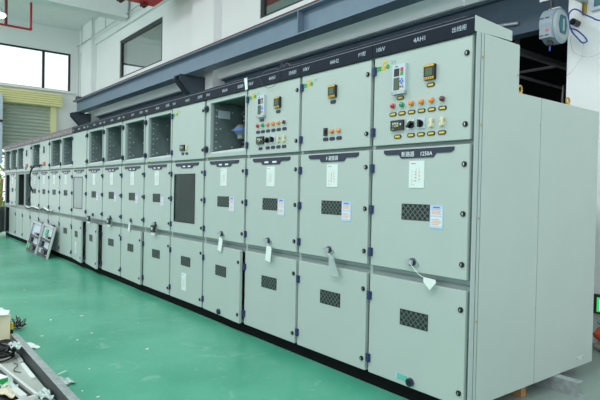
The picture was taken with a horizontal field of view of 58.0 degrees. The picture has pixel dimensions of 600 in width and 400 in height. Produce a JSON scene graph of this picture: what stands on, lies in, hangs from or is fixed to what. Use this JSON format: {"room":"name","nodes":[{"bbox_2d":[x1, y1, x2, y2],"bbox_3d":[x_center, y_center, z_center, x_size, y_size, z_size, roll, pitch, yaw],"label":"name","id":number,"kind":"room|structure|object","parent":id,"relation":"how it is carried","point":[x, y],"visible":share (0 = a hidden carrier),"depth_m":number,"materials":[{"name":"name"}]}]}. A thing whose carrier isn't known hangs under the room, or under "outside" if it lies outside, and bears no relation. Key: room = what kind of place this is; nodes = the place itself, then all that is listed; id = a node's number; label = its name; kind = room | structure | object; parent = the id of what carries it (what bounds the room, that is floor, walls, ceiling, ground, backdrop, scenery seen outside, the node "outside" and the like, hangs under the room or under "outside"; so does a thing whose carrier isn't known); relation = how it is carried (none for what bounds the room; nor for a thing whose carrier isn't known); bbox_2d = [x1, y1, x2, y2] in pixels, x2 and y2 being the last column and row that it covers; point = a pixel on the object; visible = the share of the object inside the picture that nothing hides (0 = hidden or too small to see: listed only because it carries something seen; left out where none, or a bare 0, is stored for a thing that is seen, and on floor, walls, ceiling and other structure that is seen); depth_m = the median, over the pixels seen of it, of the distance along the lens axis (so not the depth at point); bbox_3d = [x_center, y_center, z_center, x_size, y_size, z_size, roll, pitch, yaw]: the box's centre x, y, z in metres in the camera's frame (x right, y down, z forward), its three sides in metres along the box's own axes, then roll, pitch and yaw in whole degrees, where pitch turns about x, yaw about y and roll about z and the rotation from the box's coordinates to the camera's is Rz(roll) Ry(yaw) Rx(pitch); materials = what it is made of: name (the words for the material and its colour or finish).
{"room":"electrical equipment factory","nodes":[
{"label":"electrical equipment factory","id":0,"kind":"room"},
{"bbox_2d":[0,18,80,131],"bbox_3d":[-12.774,-2.292,13.114,14.700,6.300,0.250,0,1,-38],"label":"wall","id":1,"kind":"structure","parent":0,"point":[44,37],"depth_m":16.95,"materials":[{"name":"paint"}]},
{"bbox_2d":[0,87,61,148],"bbox_3d":[-10.123,-1.207,14.868,6.650,4.180,0.355,0,1,-38],"label":"roller shutter","id":2,"kind":"object","parent":1,"relation":"attached to","point":[27,114],"visible":0.68,"depth_m":16.34,"materials":[{"name":"beige"}]},
{"bbox_2d":[0,43,70,90],"bbox_3d":[-10.525,-4.053,14.686,8.160,1.200,0.060,0,1,-38],"label":"window","id":3,"kind":"structure","parent":1,"relation":"in","point":[4,44],"depth_m":16.70,"materials":[{"name":"black"}]},
{"bbox_2d":[0,83,75,94],"bbox_3d":[-10.427,-3.421,14.669,8.300,0.060,0.140,0,1,-38],"label":"trim","id":4,"kind":"structure","parent":1,"relation":"attached to","point":[1,84],"depth_m":16.50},
{"bbox_2d":[0,0,98,31],"bbox_3d":[-4.446,-5.233,6.168,10.200,0.150,20.800,0,1,-38],"label":"ceiling","id":5,"kind":"structure","parent":0,"point":[17,9],"depth_m":15.76,"materials":[{"name":"paint"}]},
{"bbox_2d":[0,93,2,163],"bbox_3d":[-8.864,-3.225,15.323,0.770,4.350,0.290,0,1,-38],"label":"control box","id":6,"kind":"object","parent":5,"relation":"hanging from","point":[1,95],"visible":1,"depth_m":15.48,"materials":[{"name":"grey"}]},
{"bbox_2d":[0,7,6,17],"bbox_3d":[-5.853,-4.396,10.304,0.500,1.720,0.500,0,1,-38],"label":"lamp","id":7,"kind":"object","parent":5,"relation":"hanging from","point":[2,13],"visible":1,"depth_m":10.32,"materials":[{"name":"white"}]},
{"bbox_2d":[4,0,7,25],"bbox_3d":[-7.123,-4.778,13.110,0.065,1.100,0.065,1,1,-16],"label":"hanging rod","id":8,"kind":"object","parent":5,"relation":"hanging from","point":[6,1],"visible":1,"depth_m":13.09,"materials":[{"name":"red"}]},
{"bbox_2d":[0,2,31,30],"bbox_3d":[-9.695,-4.938,12.359,6.584,0.860,0.060,0,1,-38],"label":"pipe","id":9,"kind":"object","parent":5,"relation":"hanging from","point":[2,24],"visible":0.95,"depth_m":14.33,"materials":[{"name":"metal"}]},
{"bbox_2d":[77,1,139,95],"bbox_3d":[-3.951,-4.064,13.143,0.028,2.400,10.103,0,1,-38],"label":"conduit pipe","id":10,"kind":"object","parent":5,"relation":"attached to","point":[128,1],"visible":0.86,"depth_m":15.92,"materials":[{"name":"grey"}]},
{"bbox_2d":[117,0,163,7],"bbox_3d":[-2.262,-4.351,9.906,0.800,0.610,4.040,0,1,-38],"label":"beam","id":11,"kind":"structure","parent":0,"point":[143,3],"depth_m":11.44,"materials":[{"name":"metal"}]},
{"bbox_2d":[0,231,599,399],"bbox_3d":[-2.638,1.251,4.938,20.600,0.100,25.300,0,1,-38],"label":"floor","id":12,"kind":"structure","parent":0,"point":[190,355],"depth_m":4.44,"materials":[{"name":"paint"}]},
{"bbox_2d":[10,322,13,338],"bbox_3d":[-2.513,1.138,4.714,0.027,0.140,0.027,0,1,-38],"label":"spray can","id":13,"kind":"object","parent":12,"relation":"on","point":[11,323],"visible":0.8,"depth_m":4.70,"materials":[{"name":"yellow"}]},
{"bbox_2d":[10,315,26,328],"bbox_3d":[-2.631,1.132,5.030,0.187,0.121,0.173,1,1,-6],"label":"tuft","id":14,"kind":"object","parent":12,"relation":"on","point":[17,323],"visible":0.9,"depth_m":5.02,"materials":[{"name":"black plastic"}]},
{"bbox_2d":[0,339,53,399],"bbox_3d":[-2.337,1.163,3.582,1.000,0.135,2.400,0,1,-38],"label":"cardboard sheet","id":15,"kind":"object","parent":12,"relation":"on","point":[35,384],"depth_m":3.98,"materials":[{"name":"cardboard"}]},
{"bbox_2d":[0,314,10,339],"bbox_3d":[-2.673,1.075,4.547,0.370,0.236,0.330,0,1,-40],"label":"carton","id":16,"kind":"object","parent":15,"relation":"on","point":[4,319],"visible":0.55,"depth_m":4.51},
{"bbox_2d":[0,308,9,315],"bbox_3d":[-2.581,0.948,4.546,0.244,0.014,0.332,0,1,-38],"label":"paper sheet","id":17,"kind":"object","parent":16,"relation":"on","point":[2,311],"visible":1,"depth_m":4.57,"materials":[{"name":"white"}]},
{"bbox_2d":[8,341,21,348],"bbox_3d":[-2.169,1.104,4.116,0.076,0.036,0.173,0,1,-38],"label":"plastic bag","id":18,"kind":"object","parent":15,"relation":"on","point":[15,344],"visible":1,"depth_m":4.10,"materials":[{"name":"grey"}]},
{"bbox_2d":[0,364,38,399],"bbox_3d":[-2.012,1.212,3.552,0.882,0.024,0.302,2,1,45],"label":"aluminium frame","id":19,"kind":"object","parent":15,"relation":"on","point":[32,394],"visible":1,"depth_m":3.48,"materials":[{"name":"white aluminium"}]},
{"bbox_2d":[0,374,7,386],"bbox_3d":[-1.983,1.190,3.568,0.100,0.054,0.061,2,1,35],"label":"carton","id":20,"kind":"object","parent":19,"relation":"in","point":[3,378],"visible":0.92,"depth_m":3.55,"materials":[{"name":"green"}]},
{"bbox_2d":[0,383,14,398],"bbox_3d":[-1.838,1.203,3.402,0.219,0.035,0.088,2,1,35],"label":"glove","id":21,"kind":"object","parent":19,"relation":"in","point":[6,391],"visible":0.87,"depth_m":3.39,"materials":[{"name":"beige"}]},
{"bbox_2d":[0,375,18,388],"bbox_3d":[-1.928,1.198,3.547,0.101,0.037,0.245,0,1,-38],"label":"plastic bag","id":22,"kind":"object","parent":19,"relation":"in","point":[9,382],"visible":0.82,"depth_m":3.52,"materials":[{"name":"grey"}]},
{"bbox_2d":[10,387,26,398],"bbox_3d":[-1.748,1.198,3.358,0.040,0.020,0.180,0,1,-45],"label":"profile offcut","id":23,"kind":"object","parent":19,"relation":"on","point":[19,393],"visible":1,"depth_m":3.34,"materials":[{"name":"white"}]},
{"bbox_2d":[20,363,35,378],"bbox_3d":[-1.940,1.215,3.850,0.026,0.012,0.370,0,1,-38],"label":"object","id":24,"kind":"object","parent":15,"relation":"on","point":[31,375],"visible":1,"depth_m":3.83,"materials":[{"name":"plastic"}]},
{"bbox_2d":[36,387,53,399],"bbox_3d":[-1.603,1.217,3.391,0.077,0.032,0.176,0,1,-38],"label":"plastic bag","id":25,"kind":"object","parent":15,"relation":"on","point":[44,393],"visible":0.98,"depth_m":3.38,"materials":[{"name":"grey"}]},
{"bbox_2d":[27,342,39,348],"bbox_3d":[-2.248,1.207,4.484,0.224,0.016,0.099,2,1,40],"label":"paper scrap","id":26,"kind":"object","parent":12,"relation":"on","point":[32,345],"visible":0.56,"depth_m":4.47,"materials":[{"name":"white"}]},
{"bbox_2d":[26,220,42,253],"bbox_3d":[-5.374,0.750,10.956,0.180,0.652,0.831,0,1,-38],"label":"panel","id":27,"kind":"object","parent":12,"relation":"on","point":[35,232],"depth_m":10.96,"materials":[{"name":"metal"}]},
{"bbox_2d":[11,333,79,399],"bbox_3d":[-1.626,1.195,3.543,0.050,0.101,2.460,0,1,-38],"label":"channel","id":28,"kind":"object","parent":12,"relation":"on","point":[40,369],"visible":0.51,"depth_m":3.66,"materials":[{"name":"metal"}]},
{"bbox_2d":[36,222,56,258],"bbox_3d":[-4.819,0.773,10.248,0.180,0.652,0.831,0,1,-38],"label":"panel","id":29,"kind":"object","parent":12,"relation":"on","point":[48,231],"depth_m":10.21,"materials":[{"name":"metal"}]},
{"bbox_2d":[58,376,76,384],"bbox_3d":[-1.610,1.228,3.684,0.187,0.026,0.077,2,1,35],"label":"plastic bag","id":30,"kind":"object","parent":12,"relation":"on","point":[67,380],"visible":0.62,"depth_m":3.66,"materials":[{"name":"grey"}]},
{"bbox_2d":[6,232,440,399],"bbox_3d":[-3.398,1.072,8.797,0.075,0.098,14.280,0,1,-38],"label":"cabinet base","id":31,"kind":"object","parent":12,"relation":"on","point":[396,388],"visible":0.7,"depth_m":4.58,"materials":[{"name":"black"}]},
{"bbox_2d":[0,145,10,232],"bbox_3d":[-7.154,-0.281,14.506,1.864,2.260,0.803,0,1,-38],"label":"tall cabinet","id":32,"kind":"object","parent":31,"relation":"on","point":[4,216],"visible":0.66,"depth_m":14.37,"materials":[{"name":"metal"}]},
{"bbox_2d":[8,143,16,235],"bbox_3d":[-6.559,-0.259,13.954,1.609,2.260,0.799,0,1,-38],"label":"tall cabinet","id":33,"kind":"object","parent":31,"relation":"on","point":[13,155],"visible":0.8,"depth_m":13.52,"materials":[{"name":"metal"}]},
{"bbox_2d":[15,141,24,237],"bbox_3d":[-6.062,-0.239,13.328,1.599,2.260,0.799,0,1,-38],"label":"tall cabinet","id":34,"kind":"object","parent":31,"relation":"on","point":[19,161],"visible":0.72,"depth_m":13.09,"materials":[{"name":"metal"}]},
{"bbox_2d":[22,139,32,240],"bbox_3d":[-5.567,-0.218,12.700,1.595,2.260,0.799,0,1,-38],"label":"tall cabinet","id":35,"kind":"object","parent":31,"relation":"on","point":[26,168],"visible":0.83,"depth_m":12.33,"materials":[{"name":"metal"}]},
{"bbox_2d":[29,137,40,229],"bbox_3d":[-5.075,-0.198,12.069,1.599,2.260,0.799,0,1,-38],"label":"tall cabinet","id":36,"kind":"object","parent":31,"relation":"on","point":[35,150],"visible":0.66,"depth_m":11.68,"materials":[{"name":"metal"}]},
{"bbox_2d":[28,164,41,192],"bbox_3d":[-5.535,-0.314,11.407,0.226,0.868,0.863,0,1,-38],"label":"cable","id":37,"kind":"object","parent":36,"relation":"hanging from","point":[33,166],"visible":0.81,"depth_m":11.55,"materials":[{"name":"black rubber"}]},
{"bbox_2d":[38,134,50,223],"bbox_3d":[-4.580,-0.177,11.441,1.595,2.260,0.799,0,1,-38],"label":"tall cabinet","id":38,"kind":"object","parent":31,"relation":"on","point":[44,147],"visible":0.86,"depth_m":10.93,"materials":[{"name":"metal"}]},
{"bbox_2d":[24,205,51,211],"bbox_3d":[-5.477,0.172,11.257,0.060,0.091,2.404,0,1,-38],"label":"wire bundle","id":39,"kind":"object","parent":38,"relation":"attached to","point":[25,206],"visible":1,"depth_m":11.17,"materials":[{"name":"plastic"}]},
{"bbox_2d":[48,131,61,252],"bbox_3d":[-4.088,-0.157,10.810,1.599,2.260,0.799,0,1,-38],"label":"tall cabinet","id":40,"kind":"object","parent":31,"relation":"on","point":[55,146],"visible":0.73,"depth_m":10.36,"materials":[{"name":"metal"}]},
{"bbox_2d":[58,127,73,256],"bbox_3d":[-3.594,-0.136,10.181,1.599,2.260,0.799,0,1,-38],"label":"tall cabinet","id":41,"kind":"object","parent":31,"relation":"on","point":[65,231],"visible":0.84,"depth_m":9.76,"materials":[{"name":"metal"}]},
{"bbox_2d":[70,123,88,262],"bbox_3d":[-3.122,-0.116,9.536,1.651,2.260,0.800,0,1,-38],"label":"tall cabinet","id":42,"kind":"object","parent":31,"relation":"on","point":[79,182],"visible":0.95,"depth_m":9.05,"materials":[{"name":"metal"}]},
{"bbox_2d":[84,119,104,268],"bbox_3d":[-2.631,-0.095,8.905,1.657,2.260,0.800,0,1,-38],"label":"tall cabinet","id":43,"kind":"object","parent":31,"relation":"on","point":[95,138],"visible":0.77,"depth_m":8.51,"materials":[{"name":"metal"}]},
{"bbox_2d":[100,113,124,275],"bbox_3d":[-2.118,-0.074,8.290,1.609,2.260,0.799,0,1,-38],"label":"tall cabinet","id":44,"kind":"object","parent":31,"relation":"on","point":[113,134],"visible":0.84,"depth_m":7.86,"materials":[{"name":"metal"}]},
{"bbox_2d":[108,238,113,246],"bbox_3d":[-2.737,0.612,7.823,0.005,0.102,0.224,0,1,-38],"label":"vent grille","id":45,"kind":"object","parent":44,"relation":"attached to","point":[110,240],"depth_m":7.81,"materials":[{"name":"black"}]},
{"bbox_2d":[119,107,146,284],"bbox_3d":[-1.626,-0.054,7.660,1.612,2.260,0.800,0,1,-38],"label":"tall cabinet","id":46,"kind":"object","parent":31,"relation":"on","point":[133,127],"visible":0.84,"depth_m":7.23,"materials":[{"name":"metal"}]},
{"bbox_2d":[127,243,132,251],"bbox_3d":[-2.254,0.632,7.185,0.005,0.102,0.224,0,1,-36],"label":"vent grille","id":47,"kind":"object","parent":46,"relation":"attached to","point":[129,245],"depth_m":7.20,"materials":[{"name":"black"}]},
{"bbox_2d":[129,193,134,200],"bbox_3d":[-2.233,-0.046,7.187,0.005,0.102,0.224,0,1,-38],"label":"vent grille","id":48,"kind":"object","parent":46,"relation":"attached to","point":[131,195],"depth_m":7.18,"materials":[{"name":"black"}]},
{"bbox_2d":[142,99,174,294],"bbox_3d":[-1.131,-0.034,7.031,1.609,2.260,0.799,0,1,-38],"label":"tall cabinet","id":49,"kind":"object","parent":31,"relation":"on","point":[158,122],"visible":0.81,"depth_m":6.61,"materials":[{"name":"metal"}]},
{"bbox_2d":[150,225,155,234],"bbox_3d":[-1.783,0.364,6.549,0.032,0.115,0.100,0,1,-38],"label":"lock","id":50,"kind":"object","parent":49,"relation":"hanging from","point":[153,227],"visible":1,"depth_m":6.53,"materials":[{"name":"metal"}]},
{"bbox_2d":[152,249,159,258],"bbox_3d":[-1.750,0.653,6.564,0.005,0.102,0.224,0,1,-38],"label":"vent grille","id":51,"kind":"object","parent":49,"relation":"attached to","point":[155,252],"depth_m":6.56,"materials":[{"name":"black"}]},
{"bbox_2d":[153,194,159,201],"bbox_3d":[-1.740,-0.026,6.558,0.005,0.102,0.224,0,1,-38],"label":"vent grille","id":52,"kind":"object","parent":49,"relation":"attached to","point":[156,197],"depth_m":6.56,"materials":[{"name":"black"}]},
{"bbox_2d":[149,155,169,158],"bbox_3d":[-1.554,-0.524,6.640,0.372,0.036,0.648,0,1,-38],"label":"tray","id":53,"kind":"object","parent":49,"relation":"on","point":[150,156],"depth_m":6.56,"materials":[{"name":"grey"}]},
{"bbox_2d":[168,90,206,306],"bbox_3d":[-0.633,-0.013,6.406,1.597,2.260,0.799,0,1,-38],"label":"tall cabinet","id":54,"kind":"object","parent":31,"relation":"on","point":[189,117],"visible":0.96,"depth_m":5.89,"materials":[{"name":"metal"}]},
{"bbox_2d":[181,256,189,266],"bbox_3d":[-1.256,0.673,5.935,0.005,0.102,0.224,0,1,-38],"label":"vent grille","id":55,"kind":"object","parent":54,"relation":"attached to","point":[185,260],"depth_m":5.93,"materials":[{"name":"black"}]},
{"bbox_2d":[201,78,249,322],"bbox_3d":[-0.139,0.005,5.757,1.620,2.265,0.830,0,1,-38],"label":"tall cabinet","id":56,"kind":"object","parent":31,"relation":"on","point":[226,109],"depth_m":5.34,"materials":[{"name":"metal"}]},
{"bbox_2d":[217,234,222,251],"bbox_3d":[-0.781,0.420,5.275,0.007,0.167,0.094,0,1,-39],"label":"tag","id":57,"kind":"object","parent":56,"relation":"hanging from","point":[220,238],"visible":1,"depth_m":5.27,"materials":[{"name":"white paper"}]},
{"bbox_2d":[215,264,225,277],"bbox_3d":[-0.777,0.694,5.295,0.005,0.102,0.224,0,1,-36],"label":"vent grille","id":58,"kind":"object","parent":56,"relation":"attached to","point":[220,269],"depth_m":5.30,"materials":[{"name":"black"}]},
{"bbox_2d":[217,196,228,206],"bbox_3d":[-0.753,0.015,5.299,0.005,0.102,0.224,0,1,-38],"label":"vent grille","id":59,"kind":"object","parent":56,"relation":"attached to","point":[222,201],"depth_m":5.30,"materials":[{"name":"black"}]},
{"bbox_2d":[211,148,243,152],"bbox_3d":[-0.567,-0.483,5.382,0.372,0.036,0.648,0,1,-38],"label":"tray","id":60,"kind":"object","parent":56,"relation":"on","point":[213,150],"depth_m":5.33,"materials":[{"name":"grey"}]},
{"bbox_2d":[242,63,303,342],"bbox_3d":[0.349,0.028,5.143,1.609,2.260,0.799,0,1,-38],"label":"tall cabinet","id":61,"kind":"object","parent":31,"relation":"on","point":[272,145],"visible":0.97,"depth_m":4.63,"materials":[{"name":"metal"}]},
{"bbox_2d":[263,136,269,143],"bbox_3d":[-0.292,-0.521,4.691,0.035,0.060,0.056,0,1,-38],"label":"switch","id":62,"kind":"object","parent":61,"relation":"attached to","point":[266,138],"depth_m":4.68,"materials":[{"name":"black plastic"}]},
{"bbox_2d":[265,242,270,261],"bbox_3d":[-0.272,0.443,4.625,0.007,0.170,0.089,0,1,-39],"label":"tag","id":63,"kind":"object","parent":61,"relation":"hanging from","point":[268,248],"visible":1,"depth_m":4.62,"materials":[{"name":"white paper"}]},
{"bbox_2d":[261,275,276,289],"bbox_3d":[-0.269,0.715,4.676,0.005,0.102,0.224,0,1,-38],"label":"vent grille","id":64,"kind":"object","parent":61,"relation":"attached to","point":[268,282],"depth_m":4.67,"materials":[{"name":"black"}]},
{"bbox_2d":[262,198,277,210],"bbox_3d":[-0.259,0.036,4.670,0.005,0.102,0.224,0,1,-38],"label":"vent grille","id":65,"kind":"object","parent":61,"relation":"attached to","point":[268,204],"depth_m":4.67,"materials":[{"name":"black"}]},
{"bbox_2d":[209,16,465,88],"bbox_3d":[0.020,-1.105,4.314,0.018,0.064,3.040,0,1,-38],"label":"loose wire","id":66,"kind":"object","parent":61,"relation":"on","point":[465,16],"visible":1,"depth_m":4.32,"materials":[{"name":"grey"}]},
{"bbox_2d":[295,43,376,369],"bbox_3d":[0.843,0.049,4.514,1.609,2.260,0.799,0,1,-38],"label":"tall cabinet","id":67,"kind":"object","parent":31,"relation":"on","point":[337,89],"visible":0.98,"depth_m":3.99,"materials":[{"name":"metal"}]},
{"bbox_2d":[320,289,339,307],"bbox_3d":[0.224,0.735,4.047,0.005,0.102,0.224,0,1,-38],"label":"vent grille","id":68,"kind":"object","parent":67,"relation":"attached to","point":[329,298],"depth_m":4.04,"materials":[{"name":"black"}]},
{"bbox_2d":[321,200,341,214],"bbox_3d":[0.234,0.056,4.040,0.005,0.102,0.224,0,1,-38],"label":"vent grille","id":69,"kind":"object","parent":67,"relation":"attached to","point":[328,207],"depth_m":4.04,"materials":[{"name":"black"}]},
{"bbox_2d":[326,250,338,277],"bbox_3d":[0.242,0.467,3.973,0.008,0.189,0.142,0,1,-40],"label":"tag","id":70,"kind":"object","parent":67,"relation":"hanging from","point":[332,267],"visible":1,"depth_m":3.98,"materials":[{"name":"paper"}]},
{"bbox_2d":[366,14,598,399],"bbox_3d":[1.343,0.069,3.879,1.613,2.260,0.815,0,1,-38],"label":"tall cabinet","id":71,"kind":"object","parent":31,"relation":"on","point":[487,188],"visible":1,"depth_m":3.40,"materials":[{"name":"metal"}]},
{"bbox_2d":[405,119,414,129],"bbox_3d":[0.695,-0.480,3.432,0.035,0.060,0.056,0,1,-38],"label":"switch","id":72,"kind":"object","parent":71,"relation":"attached to","point":[409,123],"depth_m":3.43,"materials":[{"name":"black plastic"}]},
{"bbox_2d":[400,308,427,330],"bbox_3d":[0.718,0.756,3.417,0.005,0.102,0.224,0,1,-38],"label":"vent grille","id":73,"kind":"object","parent":71,"relation":"attached to","point":[413,319],"depth_m":3.41,"materials":[{"name":"black"}]},
{"bbox_2d":[401,204,429,220],"bbox_3d":[0.728,0.077,3.411,0.005,0.102,0.224,0,1,-38],"label":"vent grille","id":74,"kind":"object","parent":71,"relation":"attached to","point":[409,212],"depth_m":3.41,"materials":[{"name":"black"}]},
{"bbox_2d":[417,117,424,128],"bbox_3d":[0.747,-0.479,3.366,0.035,0.066,0.056,0,1,-38],"label":"switch","id":75,"kind":"object","parent":71,"relation":"attached to","point":[420,120],"depth_m":3.36,"materials":[{"name":"black"}]},
{"bbox_2d":[410,264,435,289],"bbox_3d":[0.752,0.470,3.322,0.006,0.149,0.206,0,1,-39],"label":"tag","id":76,"kind":"object","parent":71,"relation":"hanging from","point":[428,282],"visible":1,"depth_m":3.28,"materials":[{"name":"white paper"}]},
{"bbox_2d":[428,118,433,126],"bbox_3d":[0.799,-0.476,3.309,0.023,0.055,0.034,0,1,-38],"label":"switch","id":77,"kind":"object","parent":71,"relation":"attached to","point":[430,120],"depth_m":3.30,"materials":[{"name":"beige"}]},
{"bbox_2d":[439,116,444,125],"bbox_3d":[0.849,-0.474,3.245,0.023,0.055,0.034,0,1,-38],"label":"switch","id":78,"kind":"object","parent":71,"relation":"attached to","point":[441,118],"depth_m":3.24,"materials":[{"name":"beige"}]},
{"bbox_2d":[510,387,525,396],"bbox_3d":[1.412,1.256,3.696,0.060,0.096,0.250,0,1,-38],"label":"wood block","id":79,"kind":"object","parent":12,"relation":"on","point":[521,392],"visible":0.25,"depth_m":3.60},
{"bbox_2d":[533,374,582,397],"bbox_3d":[-2.589,1.080,9.309,0.070,0.098,14.475,0,1,-38],"label":"channel","id":80,"kind":"object","parent":12,"relation":"on","point":[559,383],"visible":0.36,"depth_m":3.68,"materials":[{"name":"metal"}]},
{"bbox_2d":[594,342,599,349],"bbox_3d":[2.654,1.273,4.664,0.169,0.081,0.188,1,1,-4],"label":"bag","id":81,"kind":"object","parent":12,"relation":"on","point":[597,344],"visible":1,"depth_m":4.69,"materials":[{"name":"beige fabric"}]},
{"bbox_2d":[593,326,599,341],"bbox_3d":[2.649,1.168,4.652,0.205,0.151,0.204,1,1,-7],"label":"tool bag","id":82,"kind":"object","parent":81,"relation":"on","point":[596,334],"visible":0.99,"depth_m":4.67,"materials":[{"name":"orange"}]},
{"bbox_2d":[96,0,599,342],"bbox_3d":[-0.578,-1.981,9.308,0.200,6.300,20.800,0,1,-38],"label":"wall","id":83,"kind":"structure","parent":0,"point":[583,83],"depth_m":9.54,"materials":[{"name":"paint"}]},
{"bbox_2d":[23,0,127,20],"bbox_3d":[-8.382,-4.997,10.901,9.850,0.640,0.390,0,1,-38],"label":"beam","id":84,"kind":"structure","parent":83,"relation":"attached to","point":[110,9],"depth_m":13.35,"materials":[{"name":"paint"}]},
{"bbox_2d":[70,112,90,124],"bbox_3d":[-6.525,-2.254,16.051,0.520,0.620,0.300,0,1,-38],"label":"wall bracket","id":85,"kind":"object","parent":83,"relation":"attached to","point":[78,118],"visible":0.66,"depth_m":15.98,"materials":[{"name":"grey metal"}]},
{"bbox_2d":[73,0,422,112],"bbox_3d":[-0.653,-2.569,8.466,0.245,0.500,19.400,0,1,-38],"label":"girder","id":86,"kind":"object","parent":85,"relation":"on","point":[317,17],"visible":0.92,"depth_m":8.52,"materials":[{"name":"metal"}]},
{"bbox_2d":[81,20,98,121],"bbox_3d":[-6.409,-2.222,16.632,0.380,6.300,0.990,0,1,-38],"label":"pillar","id":87,"kind":"structure","parent":83,"relation":"attached to","point":[89,49],"depth_m":16.24,"materials":[{"name":"paint"}]},
{"bbox_2d":[97,0,568,119],"bbox_3d":[-2.159,-2.120,11.343,0.160,0.445,15.540,0,1,-38],"label":"steel beam","id":88,"kind":"structure","parent":87,"relation":"attached to","point":[527,13],"depth_m":6.17,"materials":[{"name":"metal"}]},
{"bbox_2d":[497,22,518,26],"bbox_3d":[2.192,-1.860,5.744,0.036,0.064,0.274,0,1,-38],"label":"lamp","id":89,"kind":"object","parent":88,"relation":"attached to","point":[511,23],"visible":0.66,"depth_m":5.70,"materials":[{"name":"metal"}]},
{"bbox_2d":[79,0,168,53],"bbox_3d":[-0.627,-4.771,9.178,0.070,0.720,20.800,0,1,-38],"label":"trim","id":90,"kind":"structure","parent":83,"relation":"attached to","point":[137,13],"depth_m":14.70,"materials":[{"name":"paint"}]},
{"bbox_2d":[120,17,162,77],"bbox_3d":[-3.984,-3.762,13.602,0.080,1.020,2.770,0,1,-38],"label":"window","id":91,"kind":"structure","parent":83,"relation":"in","point":[142,49],"depth_m":13.53,"materials":[{"name":"black"}]},
{"bbox_2d":[174,74,204,94],"bbox_3d":[-2.145,-2.072,10.465,0.520,0.620,0.300,0,1,-38],"label":"wall bracket","id":92,"kind":"object","parent":83,"relation":"attached to","point":[188,84],"visible":0.64,"depth_m":10.40,"materials":[{"name":"grey metal"}]},
{"bbox_2d":[192,0,224,89],"bbox_3d":[-1.792,-2.030,10.744,0.380,6.300,0.900,0,1,-38],"label":"pillar","id":93,"kind":"structure","parent":83,"relation":"attached to","point":[206,14],"depth_m":10.44,"materials":[{"name":"paint"}]},
{"bbox_2d":[95,0,463,115],"bbox_3d":[-2.624,-2.536,11.728,0.040,0.355,14.440,0,1,-38],"label":"trim","id":94,"kind":"structure","parent":83,"relation":"attached to","point":[425,8],"depth_m":7.86,"materials":[{"name":"white"}]},
{"bbox_2d":[261,0,302,17],"bbox_3d":[0.226,-3.587,8.233,0.080,1.020,2.800,0,1,-38],"label":"window","id":95,"kind":"structure","parent":83,"relation":"in","point":[268,7],"depth_m":9.09,"materials":[{"name":"black"}]},
{"bbox_2d":[540,0,587,3],"bbox_3d":[2.449,-1.840,5.018,0.330,0.035,0.290,0,1,-38],"label":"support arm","id":96,"kind":"object","parent":83,"relation":"attached to","point":[541,1],"visible":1,"depth_m":4.98,"materials":[{"name":"metal"}]},
{"bbox_2d":[570,18,580,26],"bbox_3d":[2.570,-1.656,5.049,0.100,0.060,0.060,0,1,-38],"label":"wall fitting","id":97,"kind":"object","parent":83,"relation":"attached to","point":[573,21],"visible":1,"depth_m":5.03,"materials":[{"name":"black"}]},
{"bbox_2d":[582,3,586,15],"bbox_3d":[2.656,-2.978,4.984,0.037,2.530,0.037,1,1,-16],"label":"conduit","id":98,"kind":"object","parent":83,"relation":"attached to","point":[584,5],"visible":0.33,"depth_m":4.99,"materials":[{"name":"gold metal"}]},
{"bbox_2d":[590,0,599,11],"bbox_3d":[2.793,-2.007,4.812,0.045,0.560,0.370,0,1,-38],"label":"wall panel","id":99,"kind":"object","parent":83,"relation":"attached to","point":[595,4],"visible":1,"depth_m":4.92,"materials":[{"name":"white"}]},
{"bbox_2d":[593,294,599,313],"bbox_3d":[2.786,0.944,4.776,0.067,0.170,0.380,0,1,-38],"label":"exit sign","id":100,"kind":"object","parent":83,"relation":"attached to","point":[596,305],"visible":0.87,"depth_m":4.88,"materials":[{"name":"green"}]},
{"bbox_2d":[509,35,567,76],"bbox_3d":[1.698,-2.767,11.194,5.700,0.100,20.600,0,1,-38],"label":"doorway","id":101,"kind":"structure","parent":0,"point":[558,52],"depth_m":9.73,"materials":[{"name":"black"}]},
{"bbox_2d":[515,39,566,89],"bbox_3d":[3.033,-2.039,7.743,3.050,1.184,1.714,0,1,-38],"label":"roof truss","id":102,"kind":"object","parent":101,"relation":"hanging from","point":[525,53],"visible":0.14,"depth_m":6.69,"materials":[{"name":"grey"}]},
{"bbox_2d":[561,85,564,102],"bbox_3d":[3.514,-1.261,6.678,0.032,0.387,0.579,0,1,-38],"label":"pipe","id":103,"kind":"object","parent":102,"relation":"attached to","point":[563,86],"visible":0.27,"depth_m":6.88,"materials":[{"name":"grey"}]},
{"bbox_2d":[519,71,566,103],"bbox_3d":[1.737,-0.817,11.288,5.900,4.000,21.000,0,1,-38],"label":"wall","id":104,"kind":"structure","parent":0,"point":[531,88],"depth_m":11.35,"materials":[{"name":"black"}]},
{"bbox_2d":[539,0,568,50],"bbox_3d":[2.335,-1.594,4.938,0.326,0.480,0.148,0,1,-38],"label":"hose reel","id":105,"kind":"object","parent":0,"point":[553,22],"visible":1,"depth_m":4.87,"materials":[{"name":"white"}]},
{"bbox_2d":[547,40,552,50],"bbox_3d":[2.274,-1.400,4.921,0.056,0.090,0.056,0,1,-38],"label":"outlet","id":106,"kind":"object","parent":105,"relation":"attached to","point":[549,42],"depth_m":4.90,"materials":[{"name":"blue"}]},
{"bbox_2d":[568,8,599,43],"bbox_3d":[2.627,-1.586,4.801,0.092,0.339,0.539,0,1,-38],"label":"air hose","id":107,"kind":"object","parent":105,"relation":"attached to","point":[571,29],"visible":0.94,"depth_m":4.93,"materials":[{"name":"blue"}]},
{"label":"outside","id":108,"kind":"structure","parent":0,"visible":0},
{"bbox_3d":[-18.457,0.635,23.817,45.000,0.100,23.450,0,1,-38],"label":"ground","id":109,"kind":"structure","parent":108,"visible":0},
{"bbox_2d":[0,151,4,205],"bbox_3d":[-10.838,-0.807,19.881,2.744,3.369,2.904,0,1,-38],"label":"bush","id":110,"kind":"object","parent":109,"relation":"on","point":[1,167],"visible":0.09,"depth_m":19.71,"materials":[{"name":"green plant"}]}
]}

